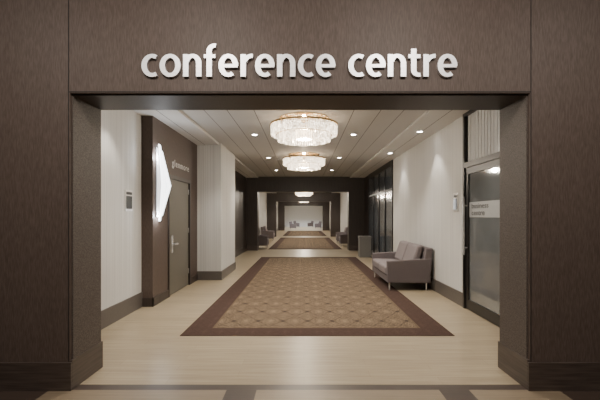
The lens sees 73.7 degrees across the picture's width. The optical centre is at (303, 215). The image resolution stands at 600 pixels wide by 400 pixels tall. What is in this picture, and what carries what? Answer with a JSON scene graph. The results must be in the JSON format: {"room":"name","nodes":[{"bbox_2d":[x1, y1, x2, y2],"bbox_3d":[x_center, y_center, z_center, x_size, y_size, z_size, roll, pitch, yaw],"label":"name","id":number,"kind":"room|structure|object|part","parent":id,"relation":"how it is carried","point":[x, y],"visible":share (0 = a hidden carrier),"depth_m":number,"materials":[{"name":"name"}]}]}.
{"room":"conference centre entrance","nodes":[
{"label":"conference centre entrance","id":0,"kind":"room"},
{"bbox_2d":[101,110,140,310],"bbox_3d":[-2.750,-0.100,5.115,0.300,3.100,2.570,0,0,0],"label":"wall","id":1,"kind":"structure","parent":0,"point":[120,129],"depth_m":5.64,"materials":[{"name":"beige paint"}]},
{"bbox_2d":[125,189,132,210],"bbox_3d":[-2.592,-0.230,5.920,0.016,0.310,0.240,0,0,0],"label":"wall sign","id":2,"kind":"object","parent":1,"relation":"attached to","point":[128,193],"visible":1,"depth_m":5.90,"materials":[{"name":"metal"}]},
{"bbox_2d":[101,246,246,329],"bbox_3d":[-2.230,1.333,10.315,0.740,0.235,12.970,0,0,0],"label":"baseboard","id":3,"kind":"structure","parent":1,"relation":"attached to","point":[110,315],"depth_m":6.35,"materials":[{"name":"brown wood"}]},
{"bbox_2d":[141,116,196,297],"bbox_3d":[-2.660,-0.100,7.730,0.480,3.100,2.660,0,0,0],"label":"wall","id":4,"kind":"structure","parent":0,"point":[176,148],"depth_m":6.61,"materials":[{"name":"brown wood"}]},
{"bbox_2d":[156,144,170,220],"bbox_3d":[-2.408,-0.550,6.865,0.025,1.280,0.710,0,0,0],"label":"wall sconce","id":5,"kind":"object","parent":4,"relation":"attached to","point":[163,181],"visible":1,"depth_m":6.73,"materials":[{"name":"glass"}]},
{"bbox_3d":[-2.401,-0.550,6.610,0.012,1.140,0.200,0,0,0],"label":"light blade","id":6,"kind":"part","parent":5,"relation":"part of","materials":[{"name":"glass"}]},
{"bbox_3d":[-2.401,-0.550,6.785,0.012,1.280,0.350,0,0,0],"label":"light blade","id":7,"kind":"part","parent":5,"relation":"part of","materials":[{"name":"glass"}]},
{"bbox_3d":[-2.401,-0.550,6.975,0.012,1.100,0.490,0,0,0],"label":"light blade","id":8,"kind":"part","parent":5,"relation":"part of","materials":[{"name":"glass"}]},
{"bbox_2d":[170,179,188,294],"bbox_3d":[-2.417,0.380,7.790,0.105,2.120,1.240,0,0,0],"label":"door","id":9,"kind":"structure","parent":4,"relation":"in","point":[179,192],"depth_m":7.75,"materials":[{"name":"grey paint"}]},
{"bbox_3d":[-2.426,0.520,7.365,0.008,0.320,0.090,0,0,0],"label":"handle plate","id":10,"kind":"part","parent":9,"relation":"part of","materials":[{"name":"silver metal"}]},
{"bbox_2d":[168,174,190,296],"bbox_3d":[-2.420,0.350,7.790,0.040,2.200,1.360,0,0,0],"label":"trim","id":11,"kind":"structure","parent":4,"relation":"attached to","point":[173,177],"depth_m":8.03,"materials":[{"name":"brown wood"}]},
{"bbox_2d":[172,162,188,171],"bbox_3d":[-2.420,-0.965,7.865,0.008,0.170,1.050,0,0,0],"label":"room name lettering","id":12,"kind":"object","parent":4,"relation":"attached to","point":[178,165],"visible":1,"depth_m":7.83,"materials":[{"name":"silver metal"}]},
{"bbox_2d":[133,110,257,177],"bbox_3d":[-2.260,-1.627,10.315,0.679,0.045,12.970,0,0,0],"label":"ceiling","id":13,"kind":"structure","parent":0,"point":[177,120],"depth_m":7.34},
{"bbox_2d":[197,143,234,270],"bbox_3d":[-2.390,-0.100,9.980,1.020,3.100,1.840,0,0,0],"label":"wall","id":14,"kind":"structure","parent":0,"point":[215,163],"depth_m":9.06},
{"bbox_2d":[235,171,245,250],"bbox_3d":[-2.660,-0.100,13.850,0.480,3.100,5.900,0,0,0],"label":"wall","id":15,"kind":"structure","parent":0,"point":[240,180],"depth_m":15.24,"materials":[{"name":"brown wood"}]},
{"bbox_2d":[259,192,266,234],"bbox_3d":[-2.750,-0.100,22.650,0.300,3.100,10.700,0,0,0],"label":"wall","id":16,"kind":"structure","parent":0,"point":[262,195],"depth_m":25.06,"materials":[{"name":"beige paint"}]},
{"bbox_2d":[0,0,599,361],"bbox_3d":[0.000,-0.350,3.580,10.000,3.600,0.500,0,0,0],"label":"wall","id":17,"kind":"structure","parent":0,"point":[549,49],"depth_m":3.33,"materials":[{"name":"brown wood"}]},
{"bbox_2d":[0,341,102,390],"bbox_3d":[-3.465,1.325,3.575,3.070,0.250,0.530,0,0,0],"label":"baseboard","id":18,"kind":"structure","parent":17,"relation":"attached to","point":[14,376],"depth_m":3.31,"materials":[{"name":"brown wood"}]},
{"bbox_2d":[68,0,68,360],"bbox_3d":[-1.959,-0.470,3.329,0.006,3.360,0.003,0,0,0],"label":"trim","id":19,"kind":"structure","parent":17,"relation":"attached to","point":[68,0],"depth_m":3.33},
{"bbox_2d":[72,96,100,358],"bbox_3d":[-1.944,0.094,3.590,0.012,2.212,0.460,0,0,0],"label":"trim","id":20,"kind":"structure","parent":17,"relation":"attached to","point":[86,118],"depth_m":3.56,"materials":[{"name":"brown wood"}]},
{"bbox_2d":[141,44,456,77],"bbox_3d":[-0.038,-1.286,3.316,2.608,0.274,0.028,0,0,0],"label":"sign","id":21,"kind":"object","parent":17,"relation":"attached to","point":[209,56],"visible":1,"depth_m":3.30,"materials":[{"name":"silver metal"}]},
{"bbox_2d":[69,91,530,91],"bbox_3d":[-0.035,-1.034,3.329,3.842,0.007,0.003,0,0,0],"label":"trim","id":22,"kind":"structure","parent":17,"relation":"attached to","point":[69,91],"depth_m":3.33,"materials":[{"name":"brown wood"}]},
{"bbox_2d":[72,94,527,109],"bbox_3d":[-0.035,-1.018,3.590,3.828,0.012,0.460,0,0,0],"label":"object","id":23,"kind":"structure","parent":17,"relation":"attached to","point":[100,101],"depth_m":3.50,"materials":[{"name":"brown wood"}]},
{"bbox_2d":[500,96,527,358],"bbox_3d":[1.874,0.094,3.590,0.012,2.212,0.460,0,0,0],"label":"trim","id":24,"kind":"structure","parent":17,"relation":"attached to","point":[513,117],"depth_m":3.55,"materials":[{"name":"brown wood"}]},
{"bbox_2d":[498,341,599,390],"bbox_3d":[3.430,1.325,3.575,3.140,0.250,0.530,0,0,0],"label":"baseboard","id":25,"kind":"structure","parent":17,"relation":"attached to","point":[533,376],"depth_m":3.31,"materials":[{"name":"brown wood"}]},
{"bbox_2d":[0,227,599,399],"bbox_3d":[0.000,1.500,25.000,10.000,0.100,58.000,0,0,0],"label":"floor","id":26,"kind":"structure","parent":0,"point":[146,346],"depth_m":3.99,"materials":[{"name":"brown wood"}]},
{"bbox_2d":[259,234,268,248],"bbox_3d":[-1.988,1.015,18.000,0.777,0.870,0.800,0,0,0],"label":"armchair","id":27,"kind":"object","parent":26,"relation":"on","point":[263,239],"visible":0.42,"depth_m":17.60,"materials":[{"name":"grey fabric"}]},
{"bbox_3d":[-1.984,1.071,17.650,0.747,0.478,0.100,0,0,0],"label":"armrest","id":28,"kind":"part","parent":27,"relation":"part of","materials":[{"name":"grey fabric"}]},
{"bbox_2d":[261,226,274,240],"bbox_3d":[-2.128,1.015,23.500,0.777,0.870,0.800,0,0,0],"label":"armchair","id":29,"kind":"object","parent":26,"relation":"on","point":[264,231],"visible":0.71,"depth_m":23.10,"materials":[{"name":"grey fabric"}]},
{"bbox_3d":[-2.124,1.071,23.150,0.747,0.478,0.100,0,0,0],"label":"armrest","id":30,"kind":"part","parent":29,"relation":"part of","materials":[{"name":"grey fabric"}]},
{"bbox_2d":[289,221,295,228],"bbox_3d":[-1.228,1.015,44.000,0.777,0.870,0.800,0,0,0],"label":"armchair","id":31,"kind":"object","parent":26,"relation":"on","point":[291,224],"visible":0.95,"depth_m":43.60,"materials":[{"name":"grey fabric"}]},
{"bbox_2d":[283,231,325,235],"bbox_3d":[0.055,1.446,34.000,3.210,0.007,10.000,0,0,0],"label":"carpet","id":32,"kind":"object","parent":26,"relation":"on","point":[288,233],"visible":0.98,"depth_m":33.01,"materials":[{"name":"brown carpet"}]},
{"bbox_2d":[269,238,340,248],"bbox_3d":[0.055,1.446,22.100,3.210,0.007,9.400,0,0,0],"label":"carpet","id":33,"kind":"object","parent":26,"relation":"on","point":[282,243],"visible":0.99,"depth_m":20.27,"materials":[{"name":"brown carpet"}]},
{"bbox_2d":[180,257,454,335],"bbox_3d":[0.160,1.446,9.465,3.320,0.007,9.270,0,0,0],"label":"carpet","id":34,"kind":"object","parent":26,"relation":"on","point":[276,296],"visible":1,"depth_m":6.45,"materials":[{"name":"brown carpet"}]},
{"bbox_2d":[372,241,432,289],"bbox_3d":[2.054,1.008,8.630,0.907,0.870,1.750,0,0,0],"label":"loveseat","id":35,"kind":"object","parent":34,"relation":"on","point":[411,262],"visible":1,"depth_m":7.76,"materials":[{"name":"grey fabric"}]},
{"bbox_2d":[379,262,386,274],"bbox_3d":[1.915,1.081,8.248,0.630,0.175,0.753,0,0,0],"label":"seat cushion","id":36,"kind":"object","parent":35,"relation":"on","point":[382,265],"depth_m":8.24,"materials":[{"name":"grey fabric"}]},
{"bbox_3d":[2.049,1.064,9.455,0.877,0.479,0.100,0,0,0],"label":"armrest","id":37,"kind":"part","parent":35,"relation":"part of","materials":[{"name":"grey fabric"}]},
{"bbox_2d":[372,259,397,268],"bbox_3d":[1.915,1.081,9.012,0.630,0.175,0.753,0,0,0],"label":"seat cushion","id":38,"kind":"object","parent":35,"relation":"on","point":[375,262],"depth_m":9.06,"materials":[{"name":"grey fabric"}]},
{"bbox_3d":[2.050,1.238,8.630,0.840,0.130,1.710,0,0,0],"label":"frame","id":39,"kind":"part","parent":35,"relation":"part of","materials":[{"name":"grey fabric"}]},
{"bbox_2d":[395,241,411,259],"bbox_3d":[2.238,0.780,9.012,0.250,0.415,0.753,0,0,0],"label":"cushion","id":40,"kind":"object","parent":35,"relation":"on","point":[399,254],"depth_m":8.95,"materials":[{"name":"grey fabric"}]},
{"bbox_3d":[2.049,1.064,7.805,0.877,0.479,0.100,0,0,0],"label":"armrest","id":41,"kind":"part","parent":35,"relation":"part of","materials":[{"name":"grey fabric"}]},
{"bbox_2d":[403,243,422,259],"bbox_3d":[2.238,0.780,8.248,0.250,0.415,0.753,0,0,0],"label":"cushion","id":42,"kind":"object","parent":35,"relation":"on","point":[412,250],"depth_m":8.04,"materials":[{"name":"grey fabric"}]},
{"bbox_3d":[2.366,0.963,8.630,0.281,0.680,1.730,0,0,0],"label":"backrest","id":43,"kind":"part","parent":35,"relation":"part of","materials":[{"name":"grey fabric"}]},
{"bbox_2d":[315,221,321,228],"bbox_3d":[1.629,1.015,46.000,0.777,0.870,0.800,0,0,0],"label":"armchair","id":44,"kind":"object","parent":26,"relation":"on","point":[320,222],"visible":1,"depth_m":45.60,"materials":[{"name":"grey fabric"}]},
{"bbox_2d":[336,227,346,240],"bbox_3d":[2.088,1.015,21.200,0.777,0.870,0.800,0,0,0],"label":"armchair","id":45,"kind":"object","parent":26,"relation":"on","point":[345,229],"visible":0.42,"depth_m":20.85,"materials":[{"name":"grey fabric"}]},
{"bbox_2d":[339,233,346,246],"bbox_3d":[2.088,1.015,19.300,0.777,0.870,0.800,0,0,0],"label":"armchair","id":46,"kind":"object","parent":26,"relation":"on","point":[342,237],"visible":0.33,"depth_m":18.90,"materials":[{"name":"grey fabric"}]},
{"bbox_3d":[2.084,1.071,18.950,0.747,0.478,0.100,0,0,0],"label":"armrest","id":47,"kind":"part","parent":46,"relation":"part of","materials":[{"name":"grey fabric"}]},
{"bbox_2d":[358,236,370,256],"bbox_3d":[2.150,1.080,14.200,0.420,0.740,0.420,0,0,0],"label":"waste bin","id":48,"kind":"object","parent":26,"relation":"on","point":[364,242],"visible":1,"depth_m":14.00,"materials":[{"name":"grey metal"}]},
{"bbox_3d":[2.150,0.750,14.200,0.420,0.080,0.420,0,0,0],"label":"lid","id":49,"kind":"part","parent":48,"relation":"part of","materials":[{"name":"grey metal"}]},
{"bbox_2d":[267,192,339,235],"bbox_3d":[0.000,-0.100,28.250,6.800,3.100,0.500,0,0,0],"label":"wall","id":50,"kind":"structure","parent":0,"point":[272,198],"depth_m":28.00,"materials":[{"name":"brown wood"}]},
{"bbox_2d":[278,202,328,230],"bbox_3d":[0.000,-0.100,40.250,6.800,3.100,0.500,0,0,0],"label":"wall","id":51,"kind":"structure","parent":0,"point":[281,205],"depth_m":40.00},
{"bbox_2d":[181,110,426,176],"bbox_3d":[0.250,-1.700,28.915,7.300,0.100,50.170,0,0,0],"label":"ceiling","id":52,"kind":"structure","parent":0,"point":[374,129],"depth_m":8.30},
{"bbox_2d":[270,112,337,145],"bbox_3d":[0.000,-1.437,6.750,1.148,0.426,1.148,0,0,-41],"label":"chandelier","id":53,"kind":"object","parent":52,"relation":"hanging from","point":[295,132],"visible":1,"depth_m":6.43,"materials":[{"name":"clear crystal glass"},{"name":"warm brass"}]},
{"bbox_3d":[0.000,-1.640,6.750,0.840,0.020,0.840,0,0,0],"label":"ceiling plate","id":54,"kind":"part","parent":53,"relation":"part of","materials":[{"name":"gold metal"}]},
{"bbox_2d":[283,152,324,170],"bbox_3d":[0.000,-1.437,10.700,1.148,0.426,1.148,0,0,41],"label":"chandelier","id":55,"kind":"object","parent":52,"relation":"hanging from","point":[295,160],"visible":1,"depth_m":10.39,"materials":[{"name":"clear glass"}]},
{"bbox_3d":[0.000,-1.455,10.700,1.150,0.180,1.150,0,0,0],"label":"ring frame","id":56,"kind":"part","parent":55,"relation":"part of","materials":[{"name":"gold metal"}]},
{"bbox_3d":[0.000,-1.640,10.700,0.840,0.020,0.840,0,0,0],"label":"ceiling plate","id":57,"kind":"part","parent":55,"relation":"part of","materials":[{"name":"gold metal"}]},
{"bbox_2d":[295,192,312,195],"bbox_3d":[0.000,-1.437,25.000,1.148,0.426,1.148,0,0,41],"label":"chandelier","id":58,"kind":"object","parent":52,"relation":"hanging from","point":[296,193],"visible":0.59,"depth_m":24.72,"materials":[{"name":"glass"}]},
{"bbox_2d":[285,206,322,226],"bbox_3d":[0.000,-0.100,54.050,6.800,3.100,0.100,0,0,0],"label":"wall","id":59,"kind":"structure","parent":0,"point":[303,215],"depth_m":54.00,"materials":[{"name":"white paint"}]},
{"bbox_2d":[246,177,363,249],"bbox_3d":[0.000,-0.100,17.050,6.800,3.100,0.500,0,0,0],"label":"wall","id":60,"kind":"structure","parent":0,"point":[354,187],"depth_m":16.80,"materials":[{"name":"brown wood"}]},
{"bbox_2d":[247,246,357,250],"bbox_3d":[0.000,1.350,16.790,6.800,0.200,0.020,0,0,0],"label":"baseboard","id":61,"kind":"structure","parent":60,"relation":"attached to","point":[249,248],"depth_m":16.78,"materials":[{"name":"brown wood"}]},
{"bbox_2d":[340,116,462,291],"bbox_3d":[2.690,-0.100,15.915,0.300,3.100,24.170,0,0,0],"label":"wall","id":62,"kind":"structure","parent":0,"point":[426,177],"depth_m":7.85,"materials":[{"name":"beige paint"}]},
{"bbox_2d":[368,160,392,254],"bbox_3d":[2.565,-0.077,13.500,0.110,3.055,4.200,0,0,0],"label":"window frame","id":63,"kind":"structure","parent":62,"relation":"in","point":[389,164],"depth_m":12.63,"materials":[{"name":"black metal"}]},
{"bbox_2d":[369,167,391,252],"bbox_3d":[2.547,-0.050,13.500,0.025,2.760,4.200,0,0,0],"label":"window","id":64,"kind":"structure","parent":63,"relation":"attached to","point":[389,170],"depth_m":13.09,"materials":[{"name":"clear glass"}]},
{"bbox_2d":[421,277,462,306],"bbox_3d":[2.530,1.337,7.615,0.020,0.225,7.570,0,0,0],"label":"baseboard","id":65,"kind":"structure","parent":62,"relation":"attached to","point":[450,293],"depth_m":7.07,"materials":[{"name":"brown wood"}]},
{"bbox_2d":[453,193,457,210],"bbox_3d":[2.532,-0.230,6.680,0.016,0.300,0.200,0,0,0],"label":"wall sign","id":66,"kind":"object","parent":62,"relation":"attached to","point":[455,195],"visible":1,"depth_m":6.66,"materials":[{"name":"metal"}]},
{"bbox_2d":[463,110,499,308],"bbox_3d":[2.555,-0.077,5.675,0.090,3.055,1.310,0,0,0],"label":"door frame","id":67,"kind":"structure","parent":62,"relation":"in","point":[466,164],"depth_m":6.27,"materials":[{"name":"black metal"}]},
{"bbox_2d":[462,158,499,326],"bbox_3d":[2.514,0.345,5.675,0.132,2.190,1.190,0,0,0],"label":"door","id":68,"kind":"structure","parent":67,"relation":"attached to","point":[481,201],"depth_m":5.71,"materials":[{"name":"glass"}]},
{"bbox_3d":[2.489,0.150,6.200,0.082,0.900,0.044,0,0,0],"label":"handle","id":69,"kind":"part","parent":68,"relation":"part of","materials":[{"name":"silver metal"}]},
{"bbox_3d":[2.555,0.320,5.665,0.010,1.940,0.990,0,0,0],"label":"glass pane","id":70,"kind":"part","parent":68,"relation":"part of","materials":[{"name":"clear glass"}]},
{"bbox_2d":[468,110,499,161],"bbox_3d":[2.562,-1.218,5.673,0.007,0.755,1.125,0,0,0],"label":"vertical blind","id":71,"kind":"object","parent":67,"relation":"attached to","point":[483,125],"visible":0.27,"depth_m":5.70,"materials":[{"name":"fabric"}]},
{"bbox_2d":[350,110,468,177],"bbox_3d":[2.229,-1.627,10.315,0.619,0.045,12.970,0,0,0],"label":"ceiling","id":72,"kind":"structure","parent":0,"point":[430,122],"depth_m":8.07,"materials":[{"name":"beige wood"}]}
]}

